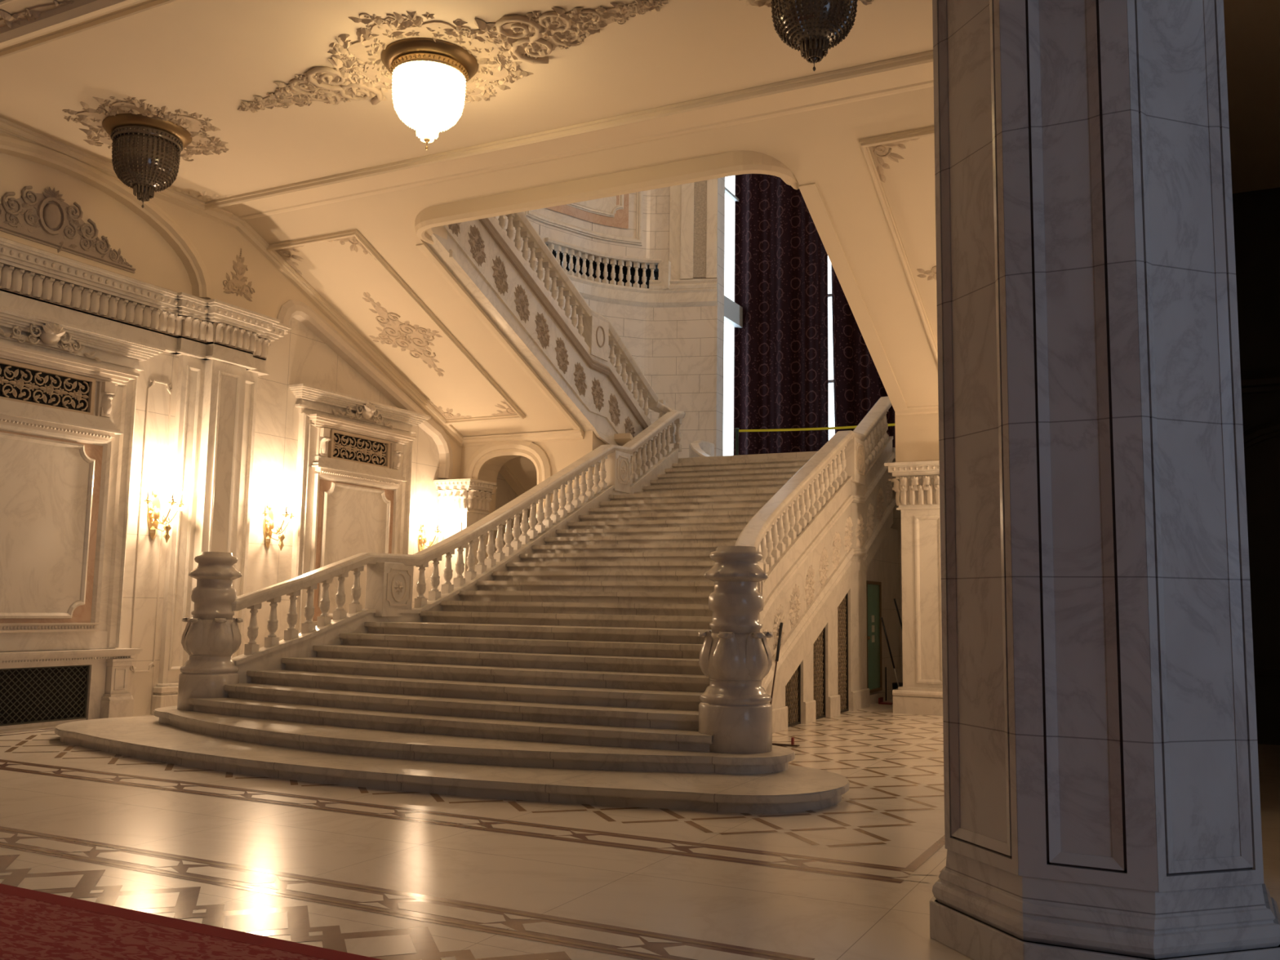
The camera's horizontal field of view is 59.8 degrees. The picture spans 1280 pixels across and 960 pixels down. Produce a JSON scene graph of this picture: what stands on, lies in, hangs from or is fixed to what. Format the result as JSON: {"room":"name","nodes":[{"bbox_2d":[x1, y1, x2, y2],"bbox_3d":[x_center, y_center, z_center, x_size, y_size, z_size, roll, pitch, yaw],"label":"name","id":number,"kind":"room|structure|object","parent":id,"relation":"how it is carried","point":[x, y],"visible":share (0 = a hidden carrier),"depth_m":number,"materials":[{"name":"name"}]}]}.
{"room":"historic interior","nodes":[
{"label":"historic interior","id":0,"kind":"room"},
{"bbox_2d":[0,0,147,48],"bbox_3d":[-4.911,-5.621,1.835,34.000,0.570,15.620,-2,-7,27],"label":"ceiling","id":1,"kind":"structure","parent":0,"point":[68,15],"depth_m":10.52,"materials":[{"name":"beige paint"}]},
{"bbox_2d":[0,0,73,27],"bbox_3d":[-7.352,-4.349,11.410,4.959,0.061,0.477,-2,-7,27],"label":"ornament","id":2,"kind":"object","parent":1,"relation":"attached to","point":[7,20],"visible":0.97,"depth_m":10.57,"materials":[{"name":"paint"}]},
{"bbox_2d":[0,317,537,716],"bbox_3d":[-8.970,-1.318,11.831,0.450,8.200,30.600,-2,-7,27],"label":"wall","id":3,"kind":"structure","parent":0,"point":[299,357],"depth_m":17.39,"materials":[{"name":"stone"}]},
{"bbox_2d":[0,186,132,266],"bbox_3d":[-7.544,-3.352,14.263,0.114,0.828,2.474,-2,-7,25],"label":"ornament","id":4,"kind":"object","parent":3,"relation":"attached to","point":[46,215],"visible":1,"depth_m":14.27,"materials":[{"name":"beige paint"}]},
{"bbox_2d":[0,225,135,273],"bbox_3d":[-7.558,-3.022,14.230,0.040,0.070,2.560,-2,-7,27],"label":"trim","id":5,"kind":"structure","parent":3,"relation":"attached to","point":[2,228],"depth_m":14.44,"materials":[{"name":"beige paint"}]},
{"bbox_2d":[0,306,165,729],"bbox_3d":[-7.498,0.507,13.750,0.318,5.050,3.320,-2,-7,27],"label":"marble surround","id":6,"kind":"object","parent":3,"relation":"attached to","point":[68,392],"visible":1,"depth_m":14.16,"materials":[{"name":"white stone"}]},
{"bbox_2d":[0,664,89,726],"bbox_3d":[-7.637,2.638,13.563,0.040,0.690,2.009,-2,-7,27],"label":"radiator grille","id":7,"kind":"object","parent":6,"relation":"attached to","point":[34,696],"depth_m":13.93,"materials":[{"name":"grey metal"}]},
{"bbox_2d":[0,358,96,415],"bbox_3d":[-7.538,-1.159,13.972,0.070,0.510,1.500,-2,-7,27],"label":"vent grille","id":8,"kind":"object","parent":6,"relation":"attached to","point":[24,384],"depth_m":14.04,"materials":[{"name":"metal"}]},
{"bbox_2d":[0,648,142,663],"bbox_3d":[-7.532,2.159,13.567,0.300,0.125,3.200,-2,-7,27],"label":"mantel shelf","id":9,"kind":"object","parent":6,"relation":"attached to","point":[7,655],"depth_m":14.03,"materials":[{"name":"white stone"}]},
{"bbox_2d":[129,377,172,673],"bbox_3d":[-6.797,0.617,15.470,0.023,4.076,0.408,-2,-7,27],"label":"trim","id":10,"kind":"structure","parent":3,"relation":"attached to","point":[150,666],"depth_m":15.46,"materials":[{"name":"stone"}]},
{"bbox_2d":[142,484,184,542],"bbox_3d":[-6.611,0.484,15.423,0.561,0.780,0.440,4,-7,-26],"label":"wall sconce","id":11,"kind":"object","parent":3,"relation":"attached to","point":[153,504],"visible":1,"depth_m":15.44,"materials":[{"name":"gold metal"}]},
{"bbox_2d":[151,354,257,715],"bbox_3d":[-6.208,0.788,16.276,0.330,5.100,1.600,-2,-7,27],"label":"pilaster","id":12,"kind":"object","parent":3,"relation":"attached to","point":[213,454],"visible":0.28,"depth_m":16.13,"materials":[{"name":"white stone"}]},
{"bbox_2d":[260,499,294,551],"bbox_3d":[-5.646,0.713,17.319,0.561,0.780,0.440,4,-7,-26],"label":"wall sconce","id":13,"kind":"object","parent":3,"relation":"attached to","point":[268,524],"visible":1,"depth_m":17.33,"materials":[{"name":"gold metal"}]},
{"bbox_2d":[288,383,431,633],"bbox_3d":[-4.808,1.147,19.041,0.318,5.050,3.320,-2,-7,27],"label":"marble surround","id":14,"kind":"object","parent":3,"relation":"attached to","point":[353,480],"visible":0.48,"depth_m":18.88,"materials":[{"name":"white stone"}]},
{"bbox_2d":[327,429,390,468],"bbox_3d":[-4.847,-0.519,19.262,0.070,0.510,1.500,-2,-7,27],"label":"vent grille","id":15,"kind":"object","parent":14,"relation":"attached to","point":[350,447],"depth_m":19.22,"materials":[{"name":"paint"}]},
{"bbox_2d":[417,518,442,551],"bbox_3d":[-3.915,1.125,20.722,0.561,0.780,0.440,4,-7,-26],"label":"wall sconce","id":16,"kind":"object","parent":3,"relation":"attached to","point":[422,540],"visible":0.92,"depth_m":20.73,"materials":[{"name":"gold metal"}]},
{"bbox_2d":[149,196,462,479],"bbox_3d":[-9.534,-3.141,10.250,0.100,3.550,26.900,-2,-7,27],"label":"wall","id":17,"kind":"structure","parent":0,"point":[217,244],"depth_m":16.88,"materials":[{"name":"beige paint"}]},
{"bbox_2d":[0,131,212,298],"bbox_3d":[-7.478,-3.589,14.258,0.200,1.376,5.076,-2,-7,27],"label":"wall arch","id":18,"kind":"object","parent":17,"relation":"attached to","point":[162,255],"depth_m":15.05,"materials":[{"name":"beige paint"}]},
{"bbox_2d":[0,117,233,224],"bbox_3d":[-10.858,-5.027,7.597,0.260,0.160,20.600,-2,-7,27],"label":"trim","id":19,"kind":"structure","parent":17,"relation":"attached to","point":[157,194],"depth_m":15.67,"materials":[{"name":"beige paint"}]},
{"bbox_2d":[0,236,292,375],"bbox_3d":[-8.016,-2.587,12.717,0.550,0.790,10.760,-2,-7,27],"label":"entablature","id":20,"kind":"object","parent":17,"relation":"attached to","point":[33,281],"visible":1,"depth_m":15.14,"materials":[{"name":"white stone"}]},
{"bbox_2d":[222,248,254,301],"bbox_3d":[-6.086,-3.160,16.951,0.048,0.776,0.626,-2,-7,27],"label":"ornament","id":21,"kind":"object","parent":17,"relation":"attached to","point":[237,285],"visible":1,"depth_m":16.93,"materials":[{"name":"paint"}]},
{"bbox_2d":[276,299,453,479],"bbox_3d":[-4.710,-1.469,19.601,0.180,2.483,4.740,-2,-7,27],"label":"trim","id":22,"kind":"structure","parent":17,"relation":"attached to","point":[297,309],"depth_m":19.41,"materials":[{"name":"stone"}]},
{"bbox_2d":[0,0,933,210],"bbox_3d":[-2.366,-4.427,11.906,11.200,0.100,4.320,-2,-7,27],"label":"trim","id":23,"kind":"structure","parent":17,"relation":"attached to","point":[926,57],"depth_m":13.16,"materials":[{"name":"beige paint"}]},
{"bbox_2d":[498,432,641,519],"bbox_3d":[-1.168,0.077,22.871,3.450,1.550,2.500,-2,-7,27],"label":"ceiling","id":24,"kind":"structure","parent":0,"point":[520,472],"depth_m":23.00,"materials":[{"name":"beige paint"}]},
{"bbox_2d":[238,80,937,436],"bbox_3d":[0.210,-2.683,16.879,12.100,2.810,6.070,-2,-7,27],"label":"staircase underside","id":25,"kind":"structure","parent":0,"point":[819,143],"depth_m":15.65,"materials":[{"name":"beige paint"}]},
{"bbox_2d":[275,244,304,275],"bbox_3d":[-5.342,-3.477,17.535,0.619,0.271,0.619,-2,-7,27],"label":"ornament","id":26,"kind":"object","parent":25,"relation":"attached to","point":[284,253],"visible":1,"depth_m":17.49,"materials":[{"name":"paint"}]},
{"bbox_2d":[326,236,377,261],"bbox_3d":[-4.394,-3.516,17.058,0.619,0.271,0.619,-2,-7,27],"label":"ornament","id":27,"kind":"object","parent":25,"relation":"attached to","point":[353,240],"visible":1,"depth_m":16.88,"materials":[{"name":"paint"}]},
{"bbox_2d":[362,292,444,376],"bbox_3d":[-3.997,-2.444,18.939,1.897,0.962,1.250,5,-8,-33],"label":"stucco spray","id":28,"kind":"object","parent":25,"relation":"attached to","point":[396,333],"visible":1,"depth_m":18.89,"materials":[{"name":"beige paint"}]},
{"bbox_2d":[428,400,471,419],"bbox_3d":[-3.566,-1.329,20.886,0.619,0.272,0.621,-2,-7,27],"label":"ornament","id":29,"kind":"object","parent":25,"relation":"attached to","point":[447,415],"visible":1,"depth_m":21.02,"materials":[{"name":"paint"}]},
{"bbox_2d":[491,395,517,415],"bbox_3d":[-2.618,-1.368,20.409,0.619,0.274,0.621,-2,-7,27],"label":"ornament","id":30,"kind":"object","parent":25,"relation":"attached to","point":[510,411],"visible":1,"depth_m":20.48,"materials":[{"name":"paint"}]},
{"bbox_2d":[204,208,938,447],"bbox_3d":[0.076,-2.509,16.599,11.500,2.802,6.550,-2,-7,27],"label":"trim","id":31,"kind":"structure","parent":25,"relation":"attached to","point":[242,227],"depth_m":19.23,"materials":[{"name":"beige paint"}]},
{"bbox_2d":[266,126,937,425],"bbox_3d":[0.197,-2.567,16.856,11.195,2.124,4.782,-2,-7,27],"label":"trim","id":32,"kind":"structure","parent":25,"relation":"attached to","point":[864,144],"depth_m":17.06,"materials":[{"name":"beige paint"}]},
{"bbox_2d":[869,137,919,182],"bbox_3d":[3.102,-3.827,13.283,0.619,0.271,0.619,-2,-7,27],"label":"ornament","id":33,"kind":"object","parent":25,"relation":"attached to","point":[877,152],"visible":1,"depth_m":13.24,"materials":[{"name":"paint"}]},
{"bbox_2d":[916,266,936,280],"bbox_3d":[4.384,-2.791,14.718,1.897,0.962,1.250,5,-8,-33],"label":"stucco spray","id":34,"kind":"object","parent":25,"relation":"attached to","point":[932,273],"visible":0.05,"depth_m":14.94,"materials":[{"name":"beige paint"}]},
{"bbox_2d":[546,244,658,288],"bbox_3d":[-0.909,-5.250,28.370,4.468,0.820,1.312,4,-7,-28],"label":"wall","id":35,"kind":"structure","parent":0,"point":[624,268],"depth_m":29.05,"materials":[{"name":"black"}]},
{"bbox_2d":[496,175,735,457],"bbox_3d":[2.535,-5.754,21.749,14.500,11.600,16.400,-2,-7,27],"label":"wall","id":36,"kind":"structure","parent":0,"point":[679,351],"depth_m":28.13,"materials":[{"name":"stone"}]},
{"bbox_2d":[524,191,643,245],"bbox_3d":[-1.396,-7.285,27.668,3.491,2.310,0.380,6,-8,-37],"label":"wall panel","id":37,"kind":"object","parent":36,"relation":"attached to","point":[613,211],"visible":0.25,"depth_m":28.11,"materials":[{"name":"beige paint"}]},
{"bbox_2d":[414,150,799,244],"bbox_3d":[-0.702,-3.908,15.113,5.830,0.520,0.876,-2,-7,27],"label":"trim","id":38,"kind":"structure","parent":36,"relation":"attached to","point":[430,220],"depth_m":14.53,"materials":[{"name":"beige paint"}]},
{"bbox_2d":[534,265,717,307],"bbox_3d":[2.017,-5.588,20.706,13.800,0.700,13.320,-2,-7,27],"label":"trim","id":39,"kind":"structure","parent":36,"relation":"attached to","point":[700,292],"depth_m":28.14,"materials":[{"name":"white stone"}]},
{"bbox_2d":[544,237,671,288],"bbox_3d":[-0.842,-5.322,27.804,3.528,0.802,0.653,4,-7,-26],"label":"balustrade","id":40,"kind":"object","parent":39,"relation":"on","point":[664,267],"visible":0.86,"depth_m":28.02,"materials":[{"name":"white stone"}]},
{"bbox_2d":[669,177,718,279],"bbox_3d":[1.385,-7.901,28.559,1.240,5.640,0.127,0,-7,10],"label":"pilaster","id":41,"kind":"object","parent":36,"relation":"attached to","point":[693,206],"visible":0.39,"depth_m":28.35,"materials":[{"name":"white stone"}]},
{"bbox_2d":[724,186,742,328],"bbox_3d":[2.444,-5.378,29.536,0.210,10.100,1.900,-2,-7,27],"label":"window","id":42,"kind":"structure","parent":36,"relation":"in","point":[733,312],"depth_m":29.36,"materials":[{"name":"grey"}]},
{"bbox_2d":[733,173,828,455],"bbox_3d":[3.682,-5.042,29.319,2.550,10.680,0.329,-2,-7,27],"label":"curtain","id":43,"kind":"object","parent":36,"relation":"hanging from","point":[781,348],"visible":0.68,"depth_m":29.23,"materials":[{"name":"fabric"}]},
{"bbox_2d":[827,293,833,383],"bbox_3d":[6.108,-5.404,28.804,7.110,10.100,0.100,-2,-7,27],"label":"window","id":44,"kind":"structure","parent":36,"relation":"in","point":[829,295],"depth_m":29.05,"materials":[{"name":"grey"}]},
{"bbox_2d":[831,263,895,448],"bbox_3d":[6.911,-5.168,27.754,4.430,10.680,0.352,-2,-7,27],"label":"curtain","id":45,"kind":"object","parent":36,"relation":"hanging from","point":[858,385],"visible":0.09,"depth_m":28.24,"materials":[{"name":"fabric"}]},
{"bbox_2d":[0,698,1279,959],"bbox_3d":[-1.332,2.524,8.271,34.000,0.002,32.000,-2,-7,27],"label":"floor","id":46,"kind":"structure","parent":0,"point":[384,874],"depth_m":7.05,"materials":[{"name":"beige stone"}]},
{"bbox_2d":[0,883,382,959],"bbox_3d":[-6.167,2.112,5.380,24.000,0.013,3.770,-2,-7,27],"label":"carpet","id":47,"kind":"object","parent":46,"relation":"on","point":[35,925],"visible":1,"depth_m":5.21,"materials":[{"name":"red carpet"}]},
{"bbox_2d":[433,478,497,592],"bbox_3d":[-3.452,1.988,21.260,1.040,3.920,0.956,-2,-7,27],"label":"pier","id":48,"kind":"object","parent":46,"relation":"on","point":[464,502],"visible":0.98,"depth_m":21.14,"materials":[{"name":"white stone"}]},
{"bbox_2d":[54,440,895,813],"bbox_3d":[1.466,1.196,19.053,11.460,5.150,20.052,-2,-7,27],"label":"staircase","id":49,"kind":"structure","parent":46,"relation":"on","point":[573,674],"depth_m":12.00,"materials":[{"name":"stone"}]},
{"bbox_2d":[177,551,243,711],"bbox_3d":[-5.175,1.812,13.448,0.680,1.870,0.708,-2,-7,27],"label":"newel post","id":50,"kind":"object","parent":49,"relation":"on","point":[210,638],"visible":0.98,"depth_m":13.24,"materials":[{"name":"stone"}]},
{"bbox_2d":[184,619,233,656],"bbox_3d":[-5.176,1.906,13.438,0.620,0.440,0.620,-2,-7,27],"label":"vase","id":51,"kind":"object","parent":50,"relation":"on","point":[202,637],"depth_m":13.18,"materials":[{"name":"stone"}]},
{"bbox_2d":[231,399,685,683],"bbox_3d":[-1.915,0.887,18.162,1.220,6.300,11.177,-3,-7,30],"label":"balustrade","id":52,"kind":"object","parent":49,"relation":"on","point":[389,576],"visible":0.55,"depth_m":15.86,"materials":[{"name":"white stone"}]},
{"bbox_2d":[425,211,661,451],"bbox_3d":[-1.526,-2.994,19.588,0.350,5.491,8.500,-2,-7,27],"label":"balustrade","id":53,"kind":"object","parent":49,"relation":"on","point":[573,362],"visible":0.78,"depth_m":19.28,"materials":[{"name":"white stone"}]},
{"bbox_2d":[698,546,773,754],"bbox_3d":[0.895,1.560,10.392,0.680,1.870,0.708,-2,-7,27],"label":"newel post","id":54,"kind":"object","parent":49,"relation":"on","point":[735,709],"visible":1,"depth_m":10.16,"materials":[{"name":"stone"}]},
{"bbox_2d":[707,632,768,682],"bbox_3d":[0.893,1.655,10.381,0.620,0.440,0.620,-2,-7,27],"label":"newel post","id":55,"kind":"object","parent":54,"relation":"on","point":[736,657],"depth_m":10.12,"materials":[{"name":"stone"}]},
{"bbox_2d":[734,427,738,455],"bbox_3d":[2.164,-0.667,24.821,0.320,1.000,0.320,-2,-7,27],"label":"barrier post","id":56,"kind":"object","parent":49,"relation":"on","point":[736,429],"visible":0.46,"depth_m":24.82,"materials":[{"name":"black metal"}]},
{"bbox_2d":[738,423,895,431],"bbox_3d":[3.844,-1.132,24.023,3.750,0.124,0.006,-2,-7,27],"label":"belt","id":57,"kind":"object","parent":56,"relation":"attached to","point":[889,424],"visible":0.76,"depth_m":24.18,"materials":[{"name":"yellow fabric"}]},
{"bbox_2d":[734,396,896,733],"bbox_3d":[2.787,0.693,15.805,1.344,6.300,11.158,-2,-7,25],"label":"balustrade","id":58,"kind":"object","parent":49,"relation":"on","point":[816,550],"visible":0.7,"depth_m":16.64,"materials":[{"name":"white stone"}]},
{"bbox_2d":[769,622,782,704],"bbox_3d":[1.703,2.518,14.134,0.040,1.398,1.058,-1,-7,18],"label":"broom","id":59,"kind":"object","parent":46,"relation":"on","point":[781,623],"visible":0.81,"depth_m":14.38,"materials":[{"name":"brown wood"}]},
{"bbox_2d":[772,737,799,746],"bbox_3d":[1.648,3.057,13.033,0.440,0.096,0.070,-2,-7,27],"label":"mop","id":60,"kind":"object","parent":46,"relation":"on","point":[792,738],"visible":0.55,"depth_m":12.96,"materials":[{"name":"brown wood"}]},
{"bbox_2d":[785,663,800,727],"bbox_3d":[2.000,2.918,15.245,0.170,0.896,0.762,-2,-7,27],"label":"mesh screen","id":61,"kind":"object","parent":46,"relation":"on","point":[796,703],"visible":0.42,"depth_m":15.41,"materials":[{"name":"black metal"}]},
{"bbox_2d":[813,626,825,719],"bbox_3d":[2.534,2.792,16.315,0.170,1.404,0.712,-2,-7,27],"label":"mesh screen","id":62,"kind":"object","parent":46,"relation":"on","point":[820,713],"visible":0.51,"depth_m":16.41,"materials":[{"name":"black metal"}]},
{"bbox_2d":[837,592,848,713],"bbox_3d":[3.079,2.657,17.409,0.170,1.934,0.712,-2,-7,27],"label":"mesh screen","id":63,"kind":"object","parent":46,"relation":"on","point":[845,616],"visible":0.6,"depth_m":17.55,"materials":[{"name":"black metal"}]},
{"bbox_2d":[878,666,893,704],"bbox_3d":[4.220,3.517,19.037,0.220,0.620,0.240,-2,-7,27],"label":"dustpan","id":64,"kind":"object","parent":46,"relation":"on","point":[881,699],"visible":0.94,"depth_m":19.03,"materials":[{"name":"black plastic"}]},
{"bbox_2d":[880,617,899,687],"bbox_3d":[4.203,3.025,18.492,0.588,1.475,0.223,4,-7,-23],"label":"mop","id":65,"kind":"object","parent":46,"relation":"on","point":[882,619],"visible":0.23,"depth_m":18.41,"materials":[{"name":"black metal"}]},
{"bbox_2d":[892,682,902,690],"bbox_3d":[4.532,3.681,19.198,0.350,0.340,0.350,-2,-7,27],"label":"bucket","id":66,"kind":"object","parent":46,"relation":"on","point":[895,686],"visible":0.13,"depth_m":19.14,"materials":[{"name":"black plastic"}]},
{"bbox_2d":[893,598,902,628],"bbox_3d":[4.556,2.900,18.729,0.228,1.786,0.911,-5,-9,44],"label":"mop","id":67,"kind":"object","parent":46,"relation":"on","point":[895,601],"visible":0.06,"depth_m":18.57,"materials":[{"name":"silver metal"}]},
{"bbox_2d":[884,460,942,715],"bbox_3d":[4.769,1.690,17.496,1.620,3.920,0.832,-2,-7,27],"label":"pilaster","id":68,"kind":"object","parent":46,"relation":"on","point":[916,483],"visible":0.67,"depth_m":17.42,"materials":[{"name":"white stone"}]},
{"bbox_2d":[929,0,1279,959],"bbox_3d":[2.284,-1.426,5.765,1.450,7.400,1.450,3,-7,-18],"label":"column","id":69,"kind":"structure","parent":46,"relation":"on","point":[1101,779],"depth_m":5.05,"materials":[{"name":"stone"}]},
{"bbox_2d":[0,0,1279,216],"bbox_3d":[4.698,-4.486,11.311,25.450,0.500,10.080,-2,-7,27],"label":"ceiling","id":70,"kind":"structure","parent":0,"point":[206,58],"depth_m":12.22,"materials":[{"name":"beige paint"}]},
{"bbox_2d":[62,96,228,161],"bbox_3d":[-6.097,-4.303,13.755,1.983,0.056,1.826,-2,-7,27],"label":"rosette","id":71,"kind":"object","parent":70,"relation":"attached to","point":[201,144],"visible":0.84,"depth_m":13.43,"materials":[{"name":"paint"}]},
{"bbox_2d":[102,113,191,208],"bbox_3d":[-6.091,-3.830,13.694,1.020,1.000,1.020,-2,-7,27],"label":"ceiling lamp","id":72,"kind":"object","parent":70,"relation":"hanging from","point":[146,150],"visible":1,"depth_m":13.45,"materials":[{"name":"glass"}]},
{"bbox_2d":[173,187,231,202],"bbox_3d":[-6.215,-4.087,15.813,0.592,0.034,0.592,-2,-7,27],"label":"ornament","id":73,"kind":"object","parent":70,"relation":"attached to","point":[202,197],"visible":1,"depth_m":15.94,"materials":[{"name":"beige paint"}]},
{"bbox_2d":[381,37,478,150],"bbox_3d":[-2.248,-3.983,11.815,1.020,1.000,1.020,-2,-7,27],"label":"ceiling lamp","id":74,"kind":"object","parent":70,"relation":"hanging from","point":[429,77],"visible":1,"depth_m":11.56,"materials":[{"name":"white glass"}]},
{"bbox_2d":[237,0,668,112],"bbox_3d":[-2.237,-4.455,11.874,5.316,0.085,2.009,0,-7,8],"label":"rosette","id":75,"kind":"object","parent":70,"relation":"attached to","point":[514,36],"visible":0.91,"depth_m":11.52,"materials":[{"name":"paint"}]},
{"bbox_2d":[738,0,874,7],"bbox_3d":[1.515,-4.617,9.935,1.986,0.056,1.862,-2,-7,27],"label":"rosette","id":76,"kind":"object","parent":70,"relation":"attached to","point":[758,3],"visible":0.16,"depth_m":10.60,"materials":[{"name":"paint"}]},
{"bbox_2d":[770,0,857,71],"bbox_3d":[1.558,-4.134,9.954,1.020,1.000,1.020,-2,-7,27],"label":"ceiling lamp","id":77,"kind":"object","parent":70,"relation":"hanging from","point":[811,27],"visible":1,"depth_m":9.79,"materials":[{"name":"glass"}]},
{"bbox_2d":[460,412,938,557],"bbox_3d":[1.712,1.342,19.419,12.200,4.950,0.750,-2,-7,27],"label":"archway","id":78,"kind":"structure","parent":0,"point":[917,436],"depth_m":20.61,"materials":[{"name":"beige paint"}]},
{"bbox_2d":[464,440,551,518],"bbox_3d":[-2.506,-0.002,21.366,1.960,1.527,0.290,-2,-7,27],"label":"trim","id":79,"kind":"structure","parent":78,"relation":"attached to","point":[529,450],"depth_m":21.27,"materials":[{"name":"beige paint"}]},
{"bbox_2d":[866,528,899,705],"bbox_3d":[4.103,2.360,19.857,0.500,3.100,2.560,-2,-7,27],"label":"wall","id":80,"kind":"structure","parent":0,"point":[883,567],"depth_m":20.21,"materials":[{"name":"stone"}]},
{"bbox_2d":[866,580,882,693],"bbox_3d":[4.022,2.684,19.092,0.058,1.880,0.960,-2,-7,27],"label":"door","id":81,"kind":"structure","parent":80,"relation":"in","point":[873,588],"depth_m":19.16,"materials":[{"name":"green metal"}]},
{"bbox_2d":[871,615,874,642],"bbox_3d":[4.003,2.554,19.095,0.002,0.460,0.180,-2,-7,27],"label":"notice","id":82,"kind":"object","parent":81,"relation":"attached to","point":[873,616],"visible":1,"depth_m":19.09,"materials":[{"name":"grey paper"}]},
{"bbox_2d":[890,461,902,682],"bbox_3d":[3.094,1.925,22.116,12.200,4.440,0.400,-2,-7,27],"label":"wall","id":83,"kind":"structure","parent":0,"point":[896,525],"depth_m":21.00,"materials":[{"name":"stone"}]},
{"bbox_2d":[1232,186,1279,745],"bbox_3d":[12.264,-0.442,12.209,13.050,7.200,0.600,-2,-7,27],"label":"wall","id":84,"kind":"structure","parent":0,"point":[1256,213],"depth_m":14.27,"materials":[{"name":"grey"}]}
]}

